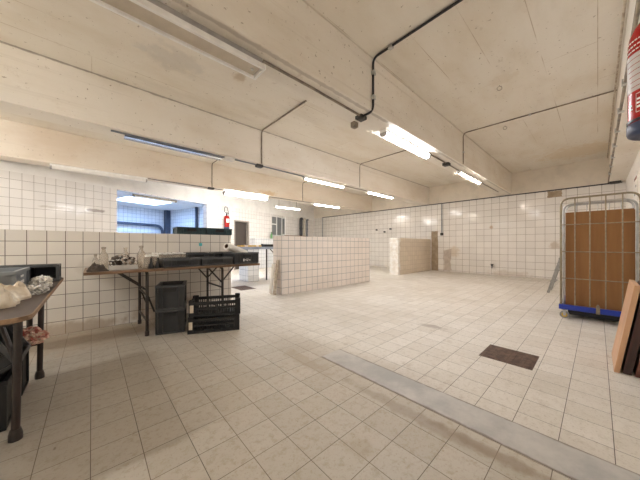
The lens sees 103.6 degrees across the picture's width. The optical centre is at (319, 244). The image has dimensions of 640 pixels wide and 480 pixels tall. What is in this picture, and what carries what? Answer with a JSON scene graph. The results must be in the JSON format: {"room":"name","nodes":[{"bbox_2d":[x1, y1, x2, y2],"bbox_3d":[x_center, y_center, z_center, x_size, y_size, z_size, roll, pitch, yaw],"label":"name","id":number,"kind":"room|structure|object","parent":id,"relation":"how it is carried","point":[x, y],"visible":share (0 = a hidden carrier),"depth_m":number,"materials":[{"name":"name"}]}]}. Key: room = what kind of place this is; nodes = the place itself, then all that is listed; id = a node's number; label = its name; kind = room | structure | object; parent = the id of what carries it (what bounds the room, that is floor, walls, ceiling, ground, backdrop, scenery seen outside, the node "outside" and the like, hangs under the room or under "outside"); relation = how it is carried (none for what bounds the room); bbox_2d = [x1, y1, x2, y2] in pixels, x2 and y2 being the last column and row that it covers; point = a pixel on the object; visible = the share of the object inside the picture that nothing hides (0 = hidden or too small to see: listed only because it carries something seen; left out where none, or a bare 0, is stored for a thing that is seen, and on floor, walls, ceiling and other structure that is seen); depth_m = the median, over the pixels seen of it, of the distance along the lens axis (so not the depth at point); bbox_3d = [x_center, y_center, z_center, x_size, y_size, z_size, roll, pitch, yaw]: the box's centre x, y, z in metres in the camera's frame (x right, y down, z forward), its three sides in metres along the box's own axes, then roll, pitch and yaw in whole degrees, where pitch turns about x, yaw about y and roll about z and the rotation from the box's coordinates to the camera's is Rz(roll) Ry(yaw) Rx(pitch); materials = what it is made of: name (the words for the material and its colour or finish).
{"room":"commercial kitchen","nodes":[
{"label":"commercial kitchen","id":0,"kind":"room"},
{"bbox_2d":[0,229,230,335],"bbox_3d":[-3.652,0.421,2.308,5.690,1.158,0.274,0,0,-42],"label":"wall","id":1,"kind":"structure","parent":0,"point":[80,302],"depth_m":3.01,"materials":[{"name":"tile"}]},
{"bbox_2d":[172,227,205,234],"bbox_3d":[-1.983,-0.211,3.824,0.400,0.105,0.270,0,0,-42],"label":"plastic crate","id":2,"kind":"object","parent":1,"relation":"on","point":[176,230],"visible":0.94,"depth_m":3.72,"materials":[{"name":"plastic"}]},
{"bbox_2d":[205,228,231,234],"bbox_3d":[-1.679,-0.211,4.100,0.400,0.105,0.270,0,0,-42],"label":"plastic crate","id":3,"kind":"object","parent":1,"relation":"on","point":[209,231],"visible":0.72,"depth_m":3.99,"materials":[{"name":"plastic"}]},
{"bbox_2d":[117,205,163,232],"bbox_3d":[-8.414,-0.375,9.666,0.130,2.750,5.300,0,0,30],"label":"wall","id":4,"kind":"structure","parent":0,"point":[124,213],"depth_m":10.76,"materials":[{"name":"tile"}]},
{"bbox_2d":[0,160,313,270],"bbox_3d":[-4.003,-0.650,9.058,0.202,3.300,15.600,0,0,30],"label":"wall","id":5,"kind":"structure","parent":0,"point":[32,197],"depth_m":6.14,"materials":[{"name":"white tile"}]},
{"bbox_2d":[223,207,229,228],"bbox_3d":[-3.527,-1.021,9.462,0.227,0.842,0.202,0,0,1],"label":"fire extinguisher","id":6,"kind":"object","parent":5,"relation":"attached to","point":[226,219],"visible":0.97,"depth_m":9.39,"materials":[{"name":"red metal"}]},
{"bbox_2d":[234,220,248,269],"bbox_3d":[-3.276,0.005,10.324,0.215,1.990,0.800,0,0,30],"label":"door","id":7,"kind":"structure","parent":5,"relation":"in","point":[241,228],"depth_m":10.38,"materials":[{"name":"brown paint"}]},
{"bbox_2d":[272,215,285,235],"bbox_3d":[-1.979,-0.905,12.226,0.431,1.030,0.890,0,0,30],"label":"window","id":8,"kind":"structure","parent":5,"relation":"in","point":[278,223],"depth_m":12.39,"materials":[{"name":"grey glass"}]},
{"bbox_2d":[117,191,202,210],"bbox_3d":[-6.631,-1.650,8.653,3.970,0.100,5.300,0,0,30],"label":"ceiling","id":9,"kind":"structure","parent":0,"point":[165,205],"depth_m":9.95,"materials":[{"name":"white paint"}]},
{"bbox_2d":[123,197,162,202],"bbox_3d":[-6.491,-1.710,9.235,1.300,0.020,1.550,0,0,30],"label":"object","id":10,"kind":"structure","parent":9,"relation":"attached to","point":[130,198],"depth_m":9.41,"materials":[{"name":"white plastic"}]},
{"bbox_2d":[132,194,176,202],"bbox_3d":[-5.045,-1.495,7.752,0.081,0.210,1.260,0,0,30],"label":"lamp","id":11,"kind":"object","parent":9,"relation":"hanging from","point":[133,195],"visible":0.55,"depth_m":7.66,"materials":[{"name":"white plastic"}]},
{"bbox_2d":[171,207,202,233],"bbox_3d":[-5.359,-0.375,10.892,3.970,2.750,0.151,0,0,30],"label":"wall","id":12,"kind":"structure","parent":0,"point":[182,217],"depth_m":11.14,"materials":[{"name":"tile"}]},
{"bbox_2d":[0,0,628,206],"bbox_3d":[-1.835,-2.375,6.638,14.200,0.150,13.700,0,0,-42],"label":"ceiling","id":13,"kind":"structure","parent":0,"point":[543,54],"depth_m":3.28,"materials":[{"name":"paint"}]},
{"bbox_2d":[0,119,371,211],"bbox_3d":[-2.809,-1.965,7.564,14.000,0.670,0.380,0,0,-42],"label":"ceiling beam","id":14,"kind":"structure","parent":13,"relation":"attached to","point":[19,142],"depth_m":6.06,"materials":[{"name":"beige concrete"}]},
{"bbox_2d":[50,163,146,181],"bbox_3d":[-4.816,-1.578,5.595,1.620,0.104,0.116,0,0,-42],"label":"lamp","id":15,"kind":"object","parent":14,"relation":"attached to","point":[52,166],"visible":1,"depth_m":5.48,"materials":[{"name":"white plastic"}]},
{"bbox_2d":[148,178,221,189],"bbox_3d":[-3.513,-1.617,6.777,1.860,0.022,0.022,0,0,-43],"label":"conduit","id":16,"kind":"object","parent":14,"relation":"attached to","point":[148,178],"visible":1,"depth_m":6.62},
{"bbox_2d":[223,190,267,199],"bbox_3d":[-2.319,-1.560,7.954,1.450,0.139,0.182,0,0,-42],"label":"lamp","id":17,"kind":"object","parent":14,"relation":"attached to","point":[225,192],"visible":1,"depth_m":7.84,"materials":[{"name":"white plastic"}]},
{"bbox_2d":[313,203,339,207],"bbox_3d":[0.284,-1.589,10.220,1.450,0.081,0.100,0,0,-42],"label":"lamp","id":18,"kind":"object","parent":14,"relation":"attached to","point":[318,204],"visible":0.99,"depth_m":10.15,"materials":[{"name":"white plastic"}]},
{"bbox_2d":[0,42,428,204],"bbox_3d":[-0.941,-1.965,5.504,14.000,0.670,0.360,0,0,-42],"label":"ceiling beam","id":19,"kind":"structure","parent":13,"relation":"attached to","point":[32,85],"depth_m":3.80,"materials":[{"name":"paint"}]},
{"bbox_2d":[124,135,222,160],"bbox_3d":[-2.377,-1.611,4.229,1.440,0.033,0.150,0,0,-42],"label":"lamp","id":20,"kind":"object","parent":19,"relation":"attached to","point":[126,137],"visible":0.93,"depth_m":4.15,"materials":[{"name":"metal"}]},
{"bbox_2d":[111,130,303,176],"bbox_3d":[-1.660,-1.617,4.741,3.511,0.024,0.050,0,0,-43],"label":"conduit","id":21,"kind":"object","parent":19,"relation":"attached to","point":[111,130],"visible":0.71,"depth_m":4.23,"materials":[{"name":"grey plastic"}]},
{"bbox_2d":[223,156,234,161],"bbox_3d":[-1.696,-1.607,4.699,0.180,0.066,0.100,0,0,-42],"label":"junction box","id":22,"kind":"object","parent":19,"relation":"attached to","point":[226,158],"visible":0.92,"depth_m":4.67,"materials":[{"name":"white plastic"}]},
{"bbox_2d":[255,163,262,167],"bbox_3d":[-1.236,-1.607,5.115,0.140,0.066,0.100,0,0,-42],"label":"junction box","id":23,"kind":"object","parent":19,"relation":"attached to","point":[257,165],"visible":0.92,"depth_m":5.08,"materials":[{"name":"plastic"}]},
{"bbox_2d":[302,176,344,188],"bbox_3d":[0.131,-1.589,6.436,1.400,0.081,0.100,0,0,-42],"label":"lamp","id":24,"kind":"object","parent":19,"relation":"attached to","point":[304,177],"visible":0.97,"depth_m":6.34,"materials":[{"name":"white plastic"}]},
{"bbox_2d":[366,190,393,198],"bbox_3d":[1.921,-1.589,8.005,1.400,0.081,0.100,0,0,-42],"label":"lamp","id":25,"kind":"object","parent":19,"relation":"attached to","point":[367,191],"visible":0.94,"depth_m":7.92,"materials":[{"name":"white plastic"}]},
{"bbox_2d":[261,100,306,163],"bbox_3d":[-0.411,-1.965,4.205,0.024,0.670,2.282,0,0,-42],"label":"conduit","id":26,"kind":"object","parent":13,"relation":"attached to","point":[303,102],"visible":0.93,"depth_m":4.61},
{"bbox_2d":[274,202,300,209],"bbox_3d":[-1.279,-1.869,10.045,1.200,0.861,0.100,0,0,-42],"label":"lamp","id":27,"kind":"object","parent":13,"relation":"hanging from","point":[277,206],"visible":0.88,"depth_m":10.02,"materials":[{"name":"white plastic"}]},
{"bbox_2d":[158,0,511,194],"bbox_3d":[0.845,-1.975,3.534,14.000,0.650,0.380,0,0,-42],"label":"ceiling beam","id":28,"kind":"structure","parent":13,"relation":"attached to","point":[290,35],"depth_m":2.72,"materials":[{"name":"paint"}]},
{"bbox_2d":[89,0,265,79],"bbox_3d":[-1.129,-1.593,1.744,1.594,0.115,0.194,0,0,-42],"label":"lamp","id":29,"kind":"object","parent":28,"relation":"attached to","point":[154,15],"visible":1,"depth_m":1.85,"materials":[{"name":"grey plastic"}]},
{"bbox_2d":[262,59,359,115],"bbox_3d":[-0.003,-1.637,2.705,1.370,0.024,0.032,0,0,-43],"label":"conduit","id":30,"kind":"object","parent":28,"relation":"attached to","point":[263,61],"visible":1,"depth_m":2.57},
{"bbox_2d":[351,121,357,128],"bbox_3d":[0.463,-1.612,3.390,0.080,0.076,0.070,0,0,-42],"label":"junction box","id":31,"kind":"object","parent":28,"relation":"attached to","point":[354,124],"visible":1,"depth_m":3.37,"materials":[{"name":"beige plastic"}]},
{"bbox_2d":[355,114,366,121],"bbox_3d":[0.526,-1.627,3.231,0.120,0.050,0.100,0,0,-42],"label":"junction box","id":32,"kind":"object","parent":28,"relation":"attached to","point":[360,118],"visible":0.98,"depth_m":3.21,"materials":[{"name":"plastic"}]},
{"bbox_2d":[380,129,429,158],"bbox_3d":[1.413,-1.598,4.062,1.390,0.104,0.116,0,0,-42],"label":"lamp","id":33,"kind":"object","parent":28,"relation":"attached to","point":[387,134],"visible":1,"depth_m":3.92,"materials":[{"name":"white plastic"}]},
{"bbox_2d":[430,154,458,170],"bbox_3d":[2.497,-1.637,5.018,1.520,0.022,0.022,0,0,-43],"label":"conduit","id":34,"kind":"object","parent":28,"relation":"attached to","point":[430,154],"visible":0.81,"depth_m":4.86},
{"bbox_2d":[442,162,450,166],"bbox_3d":[2.549,-1.622,5.079,0.120,0.058,0.120,0,0,-42],"label":"junction box","id":35,"kind":"object","parent":28,"relation":"attached to","point":[447,163],"visible":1,"depth_m":5.05,"materials":[{"name":"plastic"}]},
{"bbox_2d":[456,170,481,183],"bbox_3d":[3.598,-1.609,6.043,1.450,0.081,0.100,0,0,-42],"label":"lamp","id":36,"kind":"object","parent":28,"relation":"attached to","point":[460,172],"visible":1,"depth_m":5.91,"materials":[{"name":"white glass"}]},
{"bbox_2d":[359,150,405,186],"bbox_3d":[1.768,-1.965,6.417,0.018,0.669,1.931,0,0,-42],"label":"conduit","id":37,"kind":"object","parent":13,"relation":"attached to","point":[403,150],"visible":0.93,"depth_m":6.82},
{"bbox_2d":[363,0,462,116],"bbox_3d":[1.281,-1.965,2.383,0.048,0.687,2.190,0,0,-42],"label":"conduit","id":38,"kind":"object","parent":13,"relation":"attached to","point":[390,47],"visible":1,"depth_m":2.86,"materials":[{"name":"metal"}]},
{"bbox_2d":[462,89,616,163],"bbox_3d":[3.657,-1.984,4.449,2.061,0.647,0.036,0,0,45],"label":"conduit","id":39,"kind":"object","parent":13,"relation":"attached to","point":[530,114],"visible":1,"depth_m":4.40,"materials":[{"name":"metal"}]},
{"bbox_2d":[609,0,639,181],"bbox_3d":[2.484,-1.965,1.726,14.000,0.670,0.380,0,0,-42],"label":"ceiling beam","id":40,"kind":"structure","parent":13,"relation":"attached to","point":[626,151],"depth_m":4.04,"materials":[{"name":"paint"}]},
{"bbox_2d":[609,180,620,183],"bbox_3d":[7.558,-1.607,6.448,0.120,0.066,0.200,0,0,-42],"label":"junction box","id":41,"kind":"object","parent":40,"relation":"attached to","point":[619,181],"visible":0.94,"depth_m":6.43,"materials":[{"name":"plastic"}]},
{"bbox_2d":[607,0,626,157],"bbox_3d":[2.337,-2.260,1.889,13.800,0.020,0.020,0,0,-42],"label":"conduit","id":42,"kind":"object","parent":40,"relation":"attached to","point":[624,1],"visible":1,"depth_m":3.08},
{"bbox_2d":[608,0,639,182],"bbox_3d":[2.385,-1.644,1.906,13.895,0.067,0.054,0,0,-42],"label":"conduit","id":43,"kind":"object","parent":40,"relation":"attached to","point":[620,111],"visible":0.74,"depth_m":2.77,"materials":[{"name":"metal"}]},
{"bbox_2d":[0,266,639,479],"bbox_3d":[-2.338,1.100,7.194,14.200,0.200,15.200,0,0,-42],"label":"floor","id":44,"kind":"structure","parent":0,"point":[259,400],"depth_m":1.71,"materials":[{"name":"tile"}]},
{"bbox_2d":[0,368,11,431],"bbox_3d":[-1.985,0.865,1.318,0.500,0.270,0.360,0,0,-42],"label":"plastic crate","id":45,"kind":"object","parent":44,"relation":"on","point":[6,377],"visible":0.47,"depth_m":1.35,"materials":[{"name":"grey plastic"}]},
{"bbox_2d":[0,326,31,373],"bbox_3d":[-1.861,0.555,1.417,0.275,0.333,0.340,0,0,-42],"label":"plastic crate","id":46,"kind":"object","parent":45,"relation":"on","point":[5,360],"visible":0.46,"depth_m":1.36,"materials":[{"name":"grey plastic"}]},
{"bbox_2d":[21,351,28,395],"bbox_3d":[-2.227,0.844,1.585,0.500,0.312,0.240,0,0,-42],"label":"plastic crate","id":47,"kind":"object","parent":44,"relation":"on","point":[25,363],"visible":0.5,"depth_m":1.78,"materials":[{"name":"black plastic"}]},
{"bbox_2d":[23,326,49,344],"bbox_3d":[-2.037,0.629,1.751,0.225,0.116,0.217,0,0,-42],"label":"net bag","id":48,"kind":"object","parent":47,"relation":"on","point":[35,335],"visible":0.48,"depth_m":1.74,"materials":[{"name":"red plastic"}]},
{"bbox_2d":[0,277,63,442],"bbox_3d":[-2.062,0.650,1.471,0.700,0.700,1.760,0,0,-42],"label":"work table","id":49,"kind":"object","parent":44,"relation":"on","point":[27,309],"visible":0.75,"depth_m":1.29,"materials":[{"name":"brown paint"}]},
{"bbox_2d":[0,267,29,285],"bbox_3d":[-2.159,0.229,1.485,0.540,0.142,0.450,0,0,-42],"label":"plastic crate","id":50,"kind":"object","parent":49,"relation":"on","point":[8,276],"visible":0.64,"depth_m":1.60,"materials":[{"name":"plastic"}]},
{"bbox_2d":[0,281,30,308],"bbox_3d":[-1.740,0.223,1.210,0.444,0.153,0.381,0,0,-42],"label":"plastic bag","id":51,"kind":"object","parent":49,"relation":"on","point":[10,296],"visible":1,"depth_m":1.32,"materials":[{"name":"beige plastic"}]},
{"bbox_2d":[0,263,60,280],"bbox_3d":[-2.405,0.230,2.057,0.400,0.135,0.250,0,0,-42],"label":"plastic crate","id":52,"kind":"object","parent":49,"relation":"on","point":[52,270],"visible":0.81,"depth_m":2.13,"materials":[{"name":"black plastic"}]},
{"bbox_2d":[26,283,49,295],"bbox_3d":[-1.781,0.271,1.581,0.124,0.057,0.274,0,0,-42],"label":"plastic bag","id":53,"kind":"object","parent":49,"relation":"on","point":[40,288],"visible":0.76,"depth_m":1.53,"materials":[{"name":"white plastic"}]},
{"bbox_2d":[29,275,52,287],"bbox_3d":[-1.956,0.254,1.768,0.120,0.090,0.229,0,0,-42],"label":"plastic bag","id":54,"kind":"object","parent":49,"relation":"on","point":[38,279],"visible":0.59,"depth_m":1.74,"materials":[{"name":"white plastic"}]},
{"bbox_2d":[117,221,163,233],"bbox_3d":[-8.245,0.007,9.487,0.112,1.986,4.557,0,0,30],"label":"duct","id":55,"kind":"object","parent":44,"relation":"on","point":[118,222],"visible":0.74,"depth_m":10.65,"materials":[{"name":"blue metal"}]},
{"bbox_2d":[164,210,170,233],"bbox_3d":[-7.074,-0.300,11.659,0.210,2.600,0.190,0,0,30],"label":"steel column","id":56,"kind":"structure","parent":44,"relation":"on","point":[167,213],"depth_m":11.60,"materials":[{"name":"blue metal"}]},
{"bbox_2d":[155,301,186,334],"bbox_3d":[-1.766,0.864,3.007,0.290,0.272,0.400,0,0,-25],"label":"plastic crate","id":57,"kind":"object","parent":44,"relation":"on","point":[169,321],"visible":0.84,"depth_m":2.84,"materials":[{"name":"grey plastic"}]},
{"bbox_2d":[155,280,186,310],"bbox_3d":[-1.766,0.591,3.007,0.290,0.272,0.400,0,0,-25],"label":"plastic crate","id":58,"kind":"object","parent":57,"relation":"on","point":[168,294],"visible":1,"depth_m":2.85,"materials":[{"name":"black plastic"}]},
{"bbox_2d":[83,263,259,335],"bbox_3d":[-1.788,0.630,3.256,1.840,0.739,0.734,0,0,-42],"label":"folding table","id":59,"kind":"object","parent":44,"relation":"on","point":[146,297],"visible":0.79,"depth_m":2.92,"materials":[{"name":"black paint"}]},
{"bbox_2d":[92,254,98,263],"bbox_3d":[-2.376,0.180,2.665,0.053,0.160,0.052,0,0,-42],"label":"glass bottle","id":60,"kind":"object","parent":59,"relation":"on","point":[95,259],"visible":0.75,"depth_m":2.65,"materials":[{"name":"glass"}]},
{"bbox_2d":[86,262,108,271],"bbox_3d":[-2.223,0.216,2.519,0.169,0.090,0.175,0,0,-42],"label":"crumpled cloth","id":61,"kind":"object","parent":59,"relation":"on","point":[94,267],"visible":0.98,"depth_m":2.48,"materials":[{"name":"brown fabric"}]},
{"bbox_2d":[99,247,108,268],"bbox_3d":[-2.301,0.141,2.679,0.078,0.238,0.076,0,0,-42],"label":"glass bottle","id":62,"kind":"object","parent":59,"relation":"on","point":[103,257],"visible":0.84,"depth_m":2.66,"materials":[{"name":"glass"}]},
{"bbox_2d":[108,254,137,270],"bbox_3d":[-2.110,0.179,2.700,0.250,0.163,0.195,0,0,-42],"label":"plastic tub","id":63,"kind":"object","parent":59,"relation":"on","point":[124,262],"visible":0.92,"depth_m":2.64,"materials":[{"name":"white plastic"}]},
{"bbox_2d":[122,247,128,254],"bbox_3d":[-2.330,0.145,3.017,0.076,0.231,0.074,0,0,-42],"label":"glass bottle","id":64,"kind":"object","parent":59,"relation":"on","point":[125,252],"visible":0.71,"depth_m":3.00,"materials":[{"name":"glass"}]},
{"bbox_2d":[137,246,145,267],"bbox_3d":[-2.017,0.134,2.842,0.083,0.253,0.081,0,0,-42],"label":"glass bottle","id":65,"kind":"object","parent":59,"relation":"on","point":[141,254],"visible":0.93,"depth_m":2.81,"materials":[{"name":"glass"}]},
{"bbox_2d":[144,255,150,267],"bbox_3d":[-1.936,0.189,2.834,0.072,0.143,0.070,0,0,-42],"label":"glass jar","id":66,"kind":"object","parent":59,"relation":"on","point":[147,257],"visible":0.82,"depth_m":2.81,"materials":[{"name":"glass"}]},
{"bbox_2d":[148,258,154,268],"bbox_3d":[-1.877,0.202,2.800,0.064,0.116,0.064,0,0,-42],"label":"bottle","id":67,"kind":"object","parent":59,"relation":"on","point":[151,266],"visible":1,"depth_m":2.79,"materials":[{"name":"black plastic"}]},
{"bbox_2d":[152,255,159,266],"bbox_3d":[-1.897,0.189,2.910,0.072,0.143,0.070,0,0,-42],"label":"glass jar","id":68,"kind":"object","parent":59,"relation":"on","point":[154,259],"visible":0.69,"depth_m":2.88,"materials":[{"name":"glass"}]},
{"bbox_2d":[155,258,160,267],"bbox_3d":[-1.840,0.202,2.860,0.064,0.116,0.064,0,0,-42],"label":"bottle","id":69,"kind":"object","parent":59,"relation":"on","point":[157,265],"visible":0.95,"depth_m":2.85,"materials":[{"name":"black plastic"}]},
{"bbox_2d":[160,257,200,267],"bbox_3d":[-1.758,0.211,3.130,0.400,0.098,0.400,0,0,-42],"label":"plastic crate","id":70,"kind":"object","parent":59,"relation":"on","point":[175,261],"visible":0.8,"depth_m":2.99,"materials":[{"name":"black plastic"}]},
{"bbox_2d":[186,252,210,256],"bbox_3d":[-1.760,0.185,3.594,0.310,0.150,0.220,0,0,-42],"label":"plastic crate","id":71,"kind":"object","parent":59,"relation":"on","point":[197,254],"visible":0.37,"depth_m":3.52,"materials":[{"name":"black plastic"}]},
{"bbox_2d":[196,256,232,265],"bbox_3d":[-1.451,0.211,3.409,0.400,0.098,0.400,0,0,-42],"label":"plastic crate","id":72,"kind":"object","parent":59,"relation":"on","point":[209,260],"visible":0.8,"depth_m":3.27,"materials":[{"name":"black plastic"}]},
{"bbox_2d":[209,252,221,255],"bbox_3d":[-1.494,0.185,3.836,0.310,0.150,0.220,0,0,-42],"label":"plastic crate","id":73,"kind":"object","parent":59,"relation":"on","point":[212,253],"visible":0.15,"depth_m":3.71,"materials":[{"name":"black plastic"}]},
{"bbox_2d":[222,252,258,263],"bbox_3d":[-1.159,0.181,3.660,0.360,0.158,0.440,0,0,-42],"label":"plastic crate","id":74,"kind":"object","parent":59,"relation":"on","point":[240,257],"visible":0.92,"depth_m":3.50,"materials":[{"name":"black plastic"}]},
{"bbox_2d":[223,243,247,252],"bbox_3d":[-1.205,0.070,3.622,0.100,0.206,0.431,0,0,21],"label":"paper roll","id":75,"kind":"object","parent":74,"relation":"on","point":[227,246],"visible":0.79,"depth_m":3.50,"materials":[{"name":"white paper"}]},
{"bbox_2d":[195,207,197,226],"bbox_3d":[-5.227,-0.300,10.650,0.110,2.600,0.105,0,0,-42],"label":"drain pipe","id":76,"kind":"object","parent":44,"relation":"on","point":[196,208],"visible":0.28,"depth_m":10.60,"materials":[{"name":"blue metal"}]},
{"bbox_2d":[187,314,238,334],"bbox_3d":[-1.267,0.907,3.054,0.553,0.185,0.358,0,0,-18],"label":"crate","id":77,"kind":"object","parent":44,"relation":"on","point":[206,324],"visible":0.81,"depth_m":2.93,"materials":[{"name":"black plastic"}]},
{"bbox_2d":[188,293,239,317],"bbox_3d":[-1.260,0.721,3.061,0.553,0.185,0.358,0,0,-18],"label":"crate","id":78,"kind":"object","parent":77,"relation":"on","point":[194,310],"visible":1,"depth_m":2.95,"materials":[{"name":"black plastic"}]},
{"bbox_2d":[231,285,255,290],"bbox_3d":[-1.791,1.008,5.868,0.370,0.025,0.600,0,0,-42],"label":"drain grate","id":79,"kind":"object","parent":44,"relation":"on","point":[244,287],"visible":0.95,"depth_m":5.89,"materials":[{"name":"metal"}]},
{"bbox_2d":[239,247,272,281],"bbox_3d":[-1.689,0.525,7.445,1.800,0.950,0.700,0,0,-42],"label":"table","id":80,"kind":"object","parent":44,"relation":"on","point":[246,273],"depth_m":6.96,"materials":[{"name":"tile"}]},
{"bbox_2d":[237,245,251,246],"bbox_3d":[-2.069,0.026,6.896,0.320,0.045,0.243,0,0,-42],"label":"tray","id":81,"kind":"object","parent":80,"relation":"on","point":[237,245],"visible":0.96,"depth_m":6.81,"materials":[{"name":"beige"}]},
{"bbox_2d":[261,244,272,246],"bbox_3d":[-1.507,0.008,7.408,0.484,0.082,0.280,0,0,-42],"label":"roasting pan","id":82,"kind":"object","parent":80,"relation":"on","point":[262,245],"visible":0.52,"depth_m":7.27,"materials":[{"name":"black metal"}]},
{"bbox_2d":[250,238,272,267],"bbox_3d":[-2.407,0.355,11.383,0.280,1.290,1.780,0,0,30],"label":"wall","id":83,"kind":"structure","parent":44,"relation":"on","point":[253,241],"depth_m":10.99,"materials":[{"name":"tile"}]},
{"bbox_2d":[269,263,274,293],"bbox_3d":[-0.991,0.690,5.176,0.094,0.614,0.090,0,0,-42],"label":"plank","id":84,"kind":"object","parent":44,"relation":"on","point":[273,265],"visible":1,"depth_m":5.16,"materials":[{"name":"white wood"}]},
{"bbox_2d":[273,260,278,294],"bbox_3d":[-0.886,0.650,5.082,0.104,0.694,0.090,0,0,-42],"label":"plank","id":85,"kind":"object","parent":44,"relation":"on","point":[277,261],"visible":1,"depth_m":5.07,"materials":[{"name":"beige wood"}]},
{"bbox_2d":[299,217,302,235],"bbox_3d":[-1.042,-0.258,13.826,0.187,2.515,0.204,0,0,30],"label":"drain pipe","id":86,"kind":"object","parent":44,"relation":"on","point":[301,218],"visible":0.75,"depth_m":13.75,"materials":[{"name":"grey metal"}]},
{"bbox_2d":[303,218,305,235],"bbox_3d":[-0.879,-0.250,14.112,0.150,2.500,0.185,0,0,30],"label":"drain pipe","id":87,"kind":"object","parent":44,"relation":"on","point":[304,219],"visible":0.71,"depth_m":14.04,"materials":[{"name":"beige paint"}]},
{"bbox_2d":[306,219,308,236],"bbox_3d":[-0.728,-0.245,14.378,0.125,2.490,0.172,0,0,30],"label":"drain pipe","id":88,"kind":"object","parent":44,"relation":"on","point":[307,220],"visible":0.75,"depth_m":14.32,"materials":[{"name":"grey plastic"}]},
{"bbox_2d":[322,349,639,479],"bbox_3d":[0.821,1.024,1.540,0.245,0.053,2.140,0,0,-42],"label":"floor strip","id":89,"kind":"object","parent":44,"relation":"on","point":[574,463],"visible":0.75,"depth_m":1.38,"materials":[{"name":"grey concrete"}]},
{"bbox_2d":[479,344,538,369],"bbox_3d":[1.702,1.008,2.269,0.370,0.024,0.375,0,0,-42],"label":"drain cover","id":90,"kind":"object","parent":44,"relation":"on","point":[517,358],"visible":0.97,"depth_m":2.25,"materials":[{"name":"metal"}]},
{"bbox_2d":[547,257,559,292],"bbox_3d":[5.182,0.413,5.161,0.482,1.186,0.756,0,0,-42],"label":"step ladder","id":91,"kind":"object","parent":44,"relation":"on","point":[557,269],"visible":0.23,"depth_m":5.23,"materials":[{"name":"metal"}]},
{"bbox_2d":[559,192,639,321],"bbox_3d":[3.850,0.179,3.495,0.920,1.641,0.714,0,0,-42],"label":"trolley","id":92,"kind":"object","parent":44,"relation":"on","point":[605,314],"visible":0.63,"depth_m":3.26,"materials":[{"name":"blue paint"}]},
{"bbox_2d":[565,208,633,310],"bbox_3d":[3.640,0.191,3.303,0.020,1.282,0.603,0,0,-42],"label":"cardboard boxes","id":93,"kind":"object","parent":92,"relation":"on","point":[614,230],"visible":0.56,"depth_m":3.28},
{"bbox_2d":[634,209,634,279],"bbox_3d":[3.694,0.196,3.302,0.020,1.272,0.550,0,0,-42],"label":"sheet","id":94,"kind":"object","parent":92,"relation":"on","point":[634,209],"visible":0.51,"depth_m":3.10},
{"bbox_2d":[612,279,639,372],"bbox_3d":[2.546,0.655,2.104,0.500,0.696,0.132,0,0,-42],"label":"leaning board","id":95,"kind":"object","parent":44,"relation":"on","point":[633,288],"visible":1,"depth_m":1.97,"materials":[{"name":"brown wood"}]},
{"bbox_2d":[621,280,639,375],"bbox_3d":[2.571,0.656,2.055,0.450,0.698,0.147,0,0,-42],"label":"leaning board","id":96,"kind":"object","parent":44,"relation":"on","point":[633,342],"visible":0.74,"depth_m":1.93,"materials":[{"name":"brown wood"}]},
{"bbox_2d":[633,345,639,377],"bbox_3d":[2.597,0.650,2.004,0.440,0.707,0.139,0,0,-42],"label":"leaning board","id":97,"kind":"object","parent":44,"relation":"on","point":[636,369],"visible":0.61,"depth_m":1.92,"materials":[{"name":"brown wood"}]},
{"bbox_2d":[273,236,369,294],"bbox_3d":[0.199,0.407,6.137,2.900,1.185,0.325,0,0,-42],"label":"wall","id":98,"kind":"structure","parent":0,"point":[306,263],"depth_m":5.73,"materials":[{"name":"tile"}]},
{"bbox_2d":[389,238,430,274],"bbox_3d":[3.395,0.383,9.326,2.440,1.235,0.344,0,0,-42],"label":"wall","id":99,"kind":"structure","parent":0,"point":[406,255],"depth_m":8.86,"materials":[{"name":"tile"}]},
{"bbox_2d":[314,157,625,279],"bbox_3d":[3.314,-0.650,11.307,0.300,3.300,13.700,0,0,-42],"label":"wall","id":100,"kind":"structure","parent":0,"point":[515,235],"depth_m":8.56,"materials":[{"name":"white tile"}]},
{"bbox_2d":[322,181,621,217],"bbox_3d":[3.911,-1.600,10.552,0.030,0.030,11.220,0,0,-42],"label":"conduit","id":101,"kind":"object","parent":100,"relation":"attached to","point":[621,181],"visible":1,"depth_m":8.46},
{"bbox_2d":[626,150,639,280],"bbox_3d":[2.619,-0.650,1.578,14.000,3.300,0.220,0,0,-42],"label":"wall","id":102,"kind":"structure","parent":0,"point":[635,168],"depth_m":4.76,"materials":[{"name":"white tile"}]},
{"bbox_2d":[633,172,636,203],"bbox_3d":[5.949,-1.065,4.753,0.700,0.530,0.008,0,0,-42],"label":"notice","id":103,"kind":"object","parent":102,"relation":"attached to","point":[635,175],"visible":0.89,"depth_m":4.69,"materials":[{"name":"white paper"}]},
{"bbox_3d":[1.456,-0.315,0.806,0.480,2.630,0.238,0,0,-42],"label":"pillar","id":104,"kind":"structure","parent":0,"visible":0},
{"bbox_2d":[626,23,639,140],"bbox_3d":[1.311,-0.715,0.960,0.196,0.580,0.185,0,0,-42],"label":"fire extinguisher","id":105,"kind":"object","parent":104,"relation":"attached to","point":[633,52],"visible":1,"depth_m":0.98,"materials":[{"name":"red metal"}]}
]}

